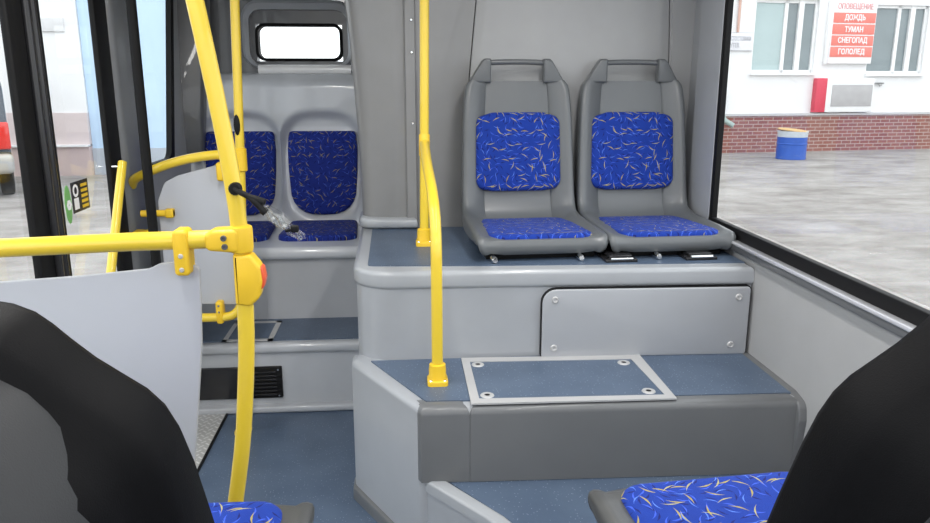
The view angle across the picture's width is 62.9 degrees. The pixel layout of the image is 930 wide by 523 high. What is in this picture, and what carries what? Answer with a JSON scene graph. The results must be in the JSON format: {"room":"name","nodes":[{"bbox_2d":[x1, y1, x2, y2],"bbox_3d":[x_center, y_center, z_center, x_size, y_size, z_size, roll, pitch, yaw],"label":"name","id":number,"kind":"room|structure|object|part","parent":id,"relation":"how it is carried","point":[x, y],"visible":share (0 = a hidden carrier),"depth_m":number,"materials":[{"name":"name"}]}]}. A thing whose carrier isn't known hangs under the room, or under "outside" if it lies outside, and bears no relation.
{"room":"vehicle interior","nodes":[
{"label":"vehicle interior","id":0,"kind":"room"},
{"bbox_2d":[105,0,151,269],"bbox_3d":[-1.319,-0.364,2.971,0.065,2.120,0.185,-1,14,-5],"label":"door frame","id":1,"kind":"structure","parent":0,"point":[116,14],"depth_m":2.90,"materials":[{"name":"grey metal"}]},
{"bbox_2d":[128,150,246,323],"bbox_3d":[-1.076,-0.088,2.919,0.461,0.678,0.118,1,14,5],"label":"wall","id":2,"kind":"structure","parent":1,"relation":"attached to","point":[196,200],"depth_m":2.91,"materials":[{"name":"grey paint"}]},
{"bbox_3d":[-1.077,-0.344,2.866,0.461,0.156,0.083,2,14,8],"label":"handrail","id":3,"kind":"part","parent":2,"relation":"part of","materials":[{"name":"yellow metal"}]},
{"bbox_3d":[-1.004,-0.110,2.933,0.325,0.585,0.012,-1,14,-5],"label":"panel","id":4,"kind":"part","parent":2,"relation":"part of","materials":[{"name":"grey plastic"}]},
{"bbox_3d":[-1.063,0.193,2.977,0.415,0.095,0.041,-1,14,-3],"label":"rail","id":5,"kind":"part","parent":2,"relation":"part of","materials":[{"name":"yellow metal"}]},
{"bbox_2d":[153,0,190,262],"bbox_3d":[-1.386,-0.517,3.609,0.020,2.120,1.135,-1,14,-5],"label":"wall","id":6,"kind":"structure","parent":0,"point":[160,178],"depth_m":3.65,"materials":[{"name":"grey plastic"}]},
{"bbox_2d":[152,0,174,164],"bbox_3d":[-1.364,-0.858,3.315,0.024,0.920,0.790,-1,14,-5],"label":"window","id":7,"kind":"structure","parent":6,"relation":"in","point":[169,13],"depth_m":3.55,"materials":[{"name":"black rubber"}]},
{"bbox_2d":[177,0,209,153],"bbox_3d":[-1.327,-1.076,3.797,0.152,1.120,0.240,-1,14,-5],"label":"duct","id":8,"kind":"object","parent":6,"relation":"attached to","point":[194,97],"visible":0.55,"depth_m":3.75,"materials":[{"name":"grey plastic"}]},
{"bbox_2d":[196,414,224,467],"bbox_3d":[-1.077,0.908,2.200,0.293,0.006,2.220,-1,14,-5],"label":"floor plate","id":9,"kind":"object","parent":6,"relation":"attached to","point":[208,425],"depth_m":3.09,"materials":[{"name":"grey metal"}]},
{"bbox_2d":[125,0,160,266],"bbox_3d":[-1.159,-0.320,2.776,0.048,2.114,0.048,-1,14,-5],"label":"shaft","id":10,"kind":"object","parent":9,"relation":"on","point":[131,6],"visible":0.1,"depth_m":2.72,"materials":[{"name":"black metal"}]},
{"bbox_2d":[210,0,351,72],"bbox_3d":[-0.766,-0.636,4.106,1.440,2.120,0.080,-1,14,-5],"label":"wall","id":11,"kind":"structure","parent":0,"point":[220,21],"depth_m":3.91,"materials":[{"name":"grey plastic"}]},
{"bbox_2d":[241,0,350,67],"bbox_3d":[-0.856,-1.166,3.909,0.570,0.338,0.040,-1,14,-5],"label":"trim","id":12,"kind":"structure","parent":11,"relation":"attached to","point":[252,6],"depth_m":3.87,"materials":[{"name":"grey plastic"}]},
{"bbox_2d":[255,23,342,60],"bbox_3d":[-0.858,-1.137,3.952,0.450,0.195,0.070,-1,14,-5],"label":"window","id":13,"kind":"structure","parent":11,"relation":"in","point":[259,27],"depth_m":3.92,"materials":[{"name":"black rubber"}]},
{"bbox_2d":[199,410,377,522],"bbox_3d":[-0.054,1.169,1.256,2.550,0.060,6.700,-1,14,-5],"label":"floor","id":14,"kind":"structure","parent":0,"point":[295,458],"depth_m":2.84,"materials":[{"name":"blue plastic"}]},
{"bbox_2d":[197,413,227,472],"bbox_3d":[-0.930,0.904,2.212,0.008,0.008,2.220,-1,14,-5],"label":"trim","id":15,"kind":"structure","parent":14,"relation":"on","point":[226,414],"depth_m":2.99,"materials":[{"name":"black rubber"}]},
{"bbox_2d":[216,0,247,433],"bbox_3d":[-0.865,-0.336,2.856,0.140,2.121,0.067,-1,14,-5],"label":"pole","id":16,"kind":"object","parent":14,"relation":"on","point":[238,122],"visible":0.28,"depth_m":2.78,"materials":[{"name":"yellow metal"}]},
{"bbox_2d":[199,317,358,414],"bbox_3d":[-0.899,0.443,3.479,0.892,0.314,0.515,-1,14,-5],"label":"step","id":17,"kind":"structure","parent":14,"relation":"on","point":[302,364],"depth_m":3.28,"materials":[{"name":"grey plastic"}]},
{"bbox_3d":[-1.133,0.525,3.250,0.345,0.142,0.017,-1,14,-5],"label":"black vent plate","id":18,"kind":"part","parent":17,"relation":"part of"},
{"bbox_3d":[-0.940,0.308,3.375,0.212,0.004,0.267,-1,14,-5],"label":"hatch frame","id":19,"kind":"part","parent":17,"relation":"part of","materials":[{"name":"metal"}]},
{"bbox_2d":[253,366,283,397],"bbox_3d":[-0.875,0.519,3.271,0.176,0.142,0.017,-1,14,-5],"label":"vent grille","id":20,"kind":"object","parent":17,"relation":"attached to","point":[268,380],"depth_m":3.26,"materials":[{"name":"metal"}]},
{"bbox_2d":[191,65,362,319],"bbox_3d":[-0.930,-0.368,3.724,0.900,1.166,0.712,-1,14,-5],"label":"seats","id":21,"kind":"object","parent":17,"relation":"on","point":[301,142],"visible":0.7,"depth_m":3.89,"materials":[{"name":"grey plastic"}]},
{"bbox_3d":[-0.952,-0.570,3.939,0.900,0.790,0.197,-1,14,-5],"label":"moulding","id":22,"kind":"part","parent":21,"relation":"part of","materials":[{"name":"plastic"}]},
{"bbox_3d":[-0.933,-0.110,3.771,0.892,0.057,0.685,-1,14,-5],"label":"seat moulding","id":23,"kind":"part","parent":21,"relation":"part of","materials":[{"name":"plastic"}]},
{"bbox_2d":[353,477,393,522],"bbox_3d":[0.185,1.113,1.265,0.395,0.045,3.088,-4,14,-14],"label":"baseboard","id":24,"kind":"structure","parent":14,"relation":"on","point":[360,496],"depth_m":2.51,"materials":[{"name":"grey plastic"}]},
{"bbox_2d":[354,227,754,359],"bbox_3d":[0.225,0.227,3.333,1.324,0.802,1.683,-1,14,-5],"label":"platform","id":25,"kind":"object","parent":14,"relation":"on","point":[671,304],"visible":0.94,"depth_m":2.50,"materials":[{"name":"grey plastic"}]},
{"bbox_2d":[344,0,475,228],"bbox_3d":[-0.250,-0.877,3.395,0.591,1.320,0.971,-1,14,-5],"label":"wall panel","id":26,"kind":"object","parent":25,"relation":"on","point":[384,35],"depth_m":3.00,"materials":[{"name":"grey plastic"}]},
{"bbox_3d":[-0.323,-0.180,3.207,0.240,0.047,0.248,-1,14,-5],"label":"foot moulding","id":27,"kind":"part","parent":26,"relation":"part of","materials":[{"name":"grey plastic"}]},
{"bbox_2d":[416,0,447,386],"bbox_3d":[-0.117,-0.487,2.409,0.064,1.617,0.668,-2,14,-6],"label":"pole","id":28,"kind":"object","parent":25,"relation":"on","point":[431,237],"visible":1,"depth_m":2.36,"materials":[{"name":"yellow metal"}]},
{"bbox_2d":[461,58,607,263],"bbox_3d":[0.233,-0.390,2.742,0.452,0.674,0.578,-2,14,-7],"label":"seat","id":29,"kind":"object","parent":25,"relation":"on","point":[518,199],"visible":1,"depth_m":2.93,"materials":[{"name":"grey plastic"}]},
{"bbox_3d":[0.234,-0.081,2.802,0.380,0.046,0.415,-2,14,-7],"label":"frame","id":30,"kind":"part","parent":29,"relation":"part of","materials":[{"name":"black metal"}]},
{"bbox_3d":[0.257,-0.040,2.867,1.324,0.062,0.867,-1,14,-5],"label":"edge trim","id":31,"kind":"part","parent":25,"relation":"part of","materials":[{"name":"grey plastic"}]},
{"bbox_3d":[0.596,0.199,2.515,0.690,0.233,0.021,-1,14,-3],"label":"access door","id":32,"kind":"part","parent":25,"relation":"part of","materials":[{"name":"silver metal"}]},
{"bbox_2d":[575,59,735,262],"bbox_3d":[0.672,-0.398,2.773,0.476,0.674,0.598,-2,14,-7],"label":"seat","id":33,"kind":"object","parent":25,"relation":"on","point":[630,175],"visible":0.94,"depth_m":2.97,"materials":[{"name":"grey plastic"}]},
{"bbox_3d":[0.685,-0.092,2.844,0.380,0.046,0.415,-2,14,-7],"label":"frame","id":34,"kind":"part","parent":33,"relation":"part of","materials":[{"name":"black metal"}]},
{"bbox_2d":[352,351,806,522],"bbox_3d":[0.304,0.594,2.431,1.330,0.509,0.515,-1,14,-5],"label":"step","id":35,"kind":"structure","parent":14,"relation":"on","point":[514,418],"depth_m":2.21,"materials":[{"name":"grey plastic"}]},
{"bbox_3d":[0.299,0.357,2.345,0.594,0.005,0.376,-1,14,-5],"label":"hatch frame","id":36,"kind":"part","parent":35,"relation":"part of","materials":[{"name":"metal"}]},
{"bbox_2d":[425,473,758,522],"bbox_3d":[0.528,1.052,1.032,1.122,0.272,2.622,-1,14,-5],"label":"step","id":37,"kind":"structure","parent":14,"relation":"on","point":[552,500],"depth_m":2.13,"materials":[{"name":"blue plastic"}]},
{"bbox_3d":[0.270,0.940,0.998,0.297,0.037,2.646,-3,14,-11],"label":"edge trim","id":38,"kind":"part","parent":37,"relation":"part of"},
{"bbox_2d":[588,315,929,522],"bbox_3d":[0.496,0.429,0.982,0.452,0.958,0.785,-2,14,-9],"label":"seat","id":39,"kind":"object","parent":37,"relation":"on","point":[864,457],"visible":1,"depth_m":0.66,"materials":[{"name":"blue fabric"}]},
{"bbox_3d":[-0.674,1.140,0.670,0.860,0.270,2.080,-1,14,-5],"label":"tier","id":40,"kind":"object","parent":14,"relation":"on","visible":0},
{"bbox_2d":[0,227,210,463],"bbox_3d":[-0.824,0.349,1.480,0.714,0.831,0.052,-1,14,-5],"label":"wall","id":41,"kind":"structure","parent":40,"relation":"on","point":[145,324],"depth_m":1.44,"materials":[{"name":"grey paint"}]},
{"bbox_3d":[-0.824,-0.029,1.390,0.714,0.047,0.040,-1,14,-4],"label":"rail","id":42,"kind":"part","parent":41,"relation":"part of","materials":[{"name":"yellow metal"}]},
{"bbox_2d":[0,301,314,522],"bbox_3d":[-0.462,0.438,0.904,0.452,0.950,0.791,-1,14,-3],"label":"seat","id":43,"kind":"object","parent":40,"relation":"on","point":[82,440],"visible":1,"depth_m":0.57,"materials":[{"name":"black plastic"}]},
{"bbox_3d":[-0.447,0.319,0.598,0.374,0.534,0.235,-1,16,-3],"label":"panel","id":44,"kind":"part","parent":43,"relation":"part of","materials":[{"name":"grey plastic"}]},
{"bbox_2d":[185,0,266,501],"bbox_3d":[-0.474,-0.124,1.393,0.195,1.855,0.052,-1,14,-5],"label":"pole","id":45,"kind":"object","parent":40,"relation":"on","point":[250,274],"visible":0.98,"depth_m":1.40,"materials":[{"name":"yellow metal"}]},
{"bbox_2d":[232,187,298,232],"bbox_3d":[-0.355,-0.083,1.370,0.132,0.098,0.030,1,14,4],"label":"loose cable","id":46,"kind":"object","parent":45,"relation":"hanging from","point":[258,202],"visible":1,"depth_m":1.36,"materials":[{"name":"black plastic"}]},
{"bbox_2d":[469,0,668,196],"bbox_3d":[0.411,-0.792,3.043,0.831,1.320,0.106,-1,14,-5],"label":"wall","id":47,"kind":"structure","parent":0,"point":[574,34],"depth_m":2.99,"materials":[{"name":"grey plastic"}]},
{"bbox_2d":[668,0,695,139],"bbox_3d":[0.866,-0.806,3.098,0.186,1.320,0.079,-3,14,-13],"label":"wall","id":48,"kind":"structure","parent":0,"point":[681,12],"depth_m":3.06,"materials":[{"name":"grey plastic"}]},
{"bbox_2d":[685,0,724,218],"bbox_3d":[0.931,-0.768,2.965,0.056,1.330,0.455,1,14,2],"label":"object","id":49,"kind":"structure","parent":0,"point":[709,14],"depth_m":2.90,"materials":[{"name":"grey plastic"}]},
{"bbox_2d":[720,248,901,439],"bbox_3d":[1.129,0.830,0.709,0.032,0.855,5.600,-1,14,-5],"label":"wall","id":50,"kind":"structure","parent":0,"point":[813,343],"depth_m":2.19,"materials":[{"name":"grey plastic"}]},
{"bbox_2d":[708,0,929,325],"bbox_3d":[1.091,-0.196,0.919,0.026,1.048,3.812,-1,14,-5],"label":"window","id":51,"kind":"structure","parent":50,"relation":"in","point":[910,312],"depth_m":2.33,"materials":[{"name":"black rubber"}]},
{"bbox_2d":[730,240,915,337],"bbox_3d":[1.091,0.383,0.753,0.029,0.012,4.300,-1,14,-5],"label":"trim","id":52,"kind":"structure","parent":50,"relation":"attached to","point":[864,305],"depth_m":2.02,"materials":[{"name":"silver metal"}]},
{"bbox_3d":[-1.126,0.282,0.281,0.070,2.120,5.400,-1,14,-5],"label":"lining","id":53,"kind":"object","parent":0,"visible":0},
{"bbox_2d":[0,0,64,278],"bbox_3d":[-1.204,-0.049,1.832,0.041,2.000,0.932,-1,14,-5],"label":"door","id":54,"kind":"structure","parent":53,"relation":"attached to","point":[16,21],"depth_m":2.16,"materials":[{"name":"black metal"}]},
{"bbox_2d":[30,0,132,275],"bbox_3d":[-1.253,-0.231,2.588,0.072,2.000,0.619,-1,14,-5],"label":"door","id":55,"kind":"structure","parent":53,"relation":"attached to","point":[116,167],"depth_m":2.68,"materials":[{"name":"black metal"}]},
{"bbox_3d":[-1.239,-0.137,2.699,0.031,0.421,0.276,-1,14,-5],"label":"handle","id":56,"kind":"part","parent":55,"relation":"part of","materials":[{"name":"yellow paint"}]},
{"label":"outside","id":57,"kind":"structure","parent":0,"visible":0},
{"bbox_2d":[0,149,929,309],"bbox_3d":[-1.658,-2.865,19.810,120.000,0.200,100.000,-1,14,-5],"label":"ground","id":58,"kind":"structure","parent":57,"point":[864,215],"depth_m":10.19,"materials":[{"name":"concrete"}]},
{"bbox_2d":[0,82,15,193],"bbox_3d":[-8.079,-1.949,11.759,1.760,1.780,2.406,-8,16,-31],"label":"parked car","id":59,"kind":"object","parent":58,"relation":"on","point":[7,166],"visible":1,"depth_m":11.30,"materials":[{"name":"red paint"}]},
{"bbox_2d":[0,122,10,149],"bbox_3d":[-6.899,-1.862,11.266,0.260,0.400,0.115,-8,16,-31],"label":"tail lamp","id":60,"kind":"object","parent":59,"relation":"attached to","point":[5,143],"depth_m":11.26,"materials":[{"name":"red plastic"}]},
{"bbox_2d":[0,0,94,175],"bbox_3d":[-11.341,-5.938,16.463,8.280,7.340,7.450,-1,14,-5],"label":"building","id":61,"kind":"structure","parent":58,"relation":"on","point":[59,18],"depth_m":13.79,"materials":[{"name":"white paint"}]},
{"bbox_2d":[76,0,165,174],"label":"door","id":62,"kind":"structure","parent":58,"relation":"on","point":[151,13],"depth_m":13.88,"materials":[{"name":"clear glass"}]},
{"bbox_2d":[775,127,808,159],"bbox_3d":[7.297,-2.636,16.967,0.648,0.682,0.649,-1,14,-5],"label":"drum","id":63,"kind":"object","parent":58,"relation":"on","point":[791,142],"visible":1,"depth_m":16.73,"materials":[{"name":"blue paint"}]},
{"bbox_3d":[7.298,-2.923,16.898,0.647,0.091,0.648,-1,14,-5],"label":"lid","id":64,"kind":"part","parent":63,"relation":"part of","materials":[{"name":"metal"}]},
{"bbox_2d":[722,0,929,152],"bbox_3d":[9.686,-5.985,18.457,25.000,6.500,0.502,-3,14,-11],"label":"building","id":65,"kind":"structure","parent":58,"relation":"on","point":[770,85],"depth_m":18.47,"materials":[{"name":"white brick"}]},
{"bbox_2d":[724,117,734,127],"bbox_3d":[6.213,-3.583,17.964,0.368,0.841,0.122,4,14,18],"label":"downpipe","id":66,"kind":"object","parent":65,"relation":"attached to","point":[729,123],"visible":0.41,"depth_m":17.97,"materials":[{"name":"white metal"}]},
{"bbox_2d":[737,0,741,31],"bbox_3d":[6.356,-6.653,17.385,0.057,2.700,0.060,-1,14,-5],"label":"pipe","id":67,"kind":"object","parent":65,"relation":"attached to","point":[740,1],"visible":1,"depth_m":17.59,"materials":[{"name":"metal"}]},
{"bbox_2d":[730,32,752,50],"bbox_3d":[6.392,-5.142,17.773,0.720,0.410,0.048,-3,14,-11],"label":"wall plaque","id":68,"kind":"object","parent":65,"relation":"attached to","point":[740,41],"visible":0.85,"depth_m":17.77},
{"bbox_3d":[7.171,-5.333,18.034,0.787,1.570,0.020,-3,14,-11],"label":"pane","id":69,"kind":"part","parent":65,"relation":"part of","materials":[{"name":"glass"}]},
{"bbox_3d":[7.979,-5.372,18.197,0.743,1.570,0.020,-3,14,-11],"label":"pane","id":70,"kind":"part","parent":65,"relation":"part of","materials":[{"name":"grey glass"}]},
{"bbox_2d":[810,78,874,111],"bbox_3d":[9.234,-4.065,18.578,1.580,0.810,0.185,-3,14,-11],"label":"sign","id":71,"kind":"object","parent":65,"relation":"on","point":[828,95],"visible":1,"depth_m":18.48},
{"bbox_2d":[830,84,872,105],"bbox_3d":[9.436,-4.051,18.540,1.120,0.520,0.025,-3,14,-11],"label":"grille","id":72,"kind":"object","parent":71,"relation":"attached to","point":[840,94],"depth_m":18.52,"materials":[{"name":"grey metal"}]},
{"bbox_2d":[822,0,877,64],"bbox_3d":[9.256,-5.494,18.252,1.250,1.480,0.141,-3,14,-11],"label":"sign","id":73,"kind":"object","parent":65,"relation":"attached to","point":[850,26],"visible":1,"depth_m":18.19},
{"bbox_3d":[8.679,-5.463,18.168,0.085,1.460,0.080,-3,14,-11],"label":"frame","id":74,"kind":"part","parent":73,"relation":"part of","materials":[{"name":"white metal"}]},
{"bbox_3d":[10.207,-5.437,18.659,0.748,1.520,0.020,-3,14,-11],"label":"pane","id":75,"kind":"part","parent":65,"relation":"part of","materials":[{"name":"grey glass"}]},
{"bbox_3d":[10.976,-5.474,18.814,0.702,1.520,0.020,-3,14,-11],"label":"pane","id":76,"kind":"part","parent":65,"relation":"part of","materials":[{"name":"grey glass"}]}
]}

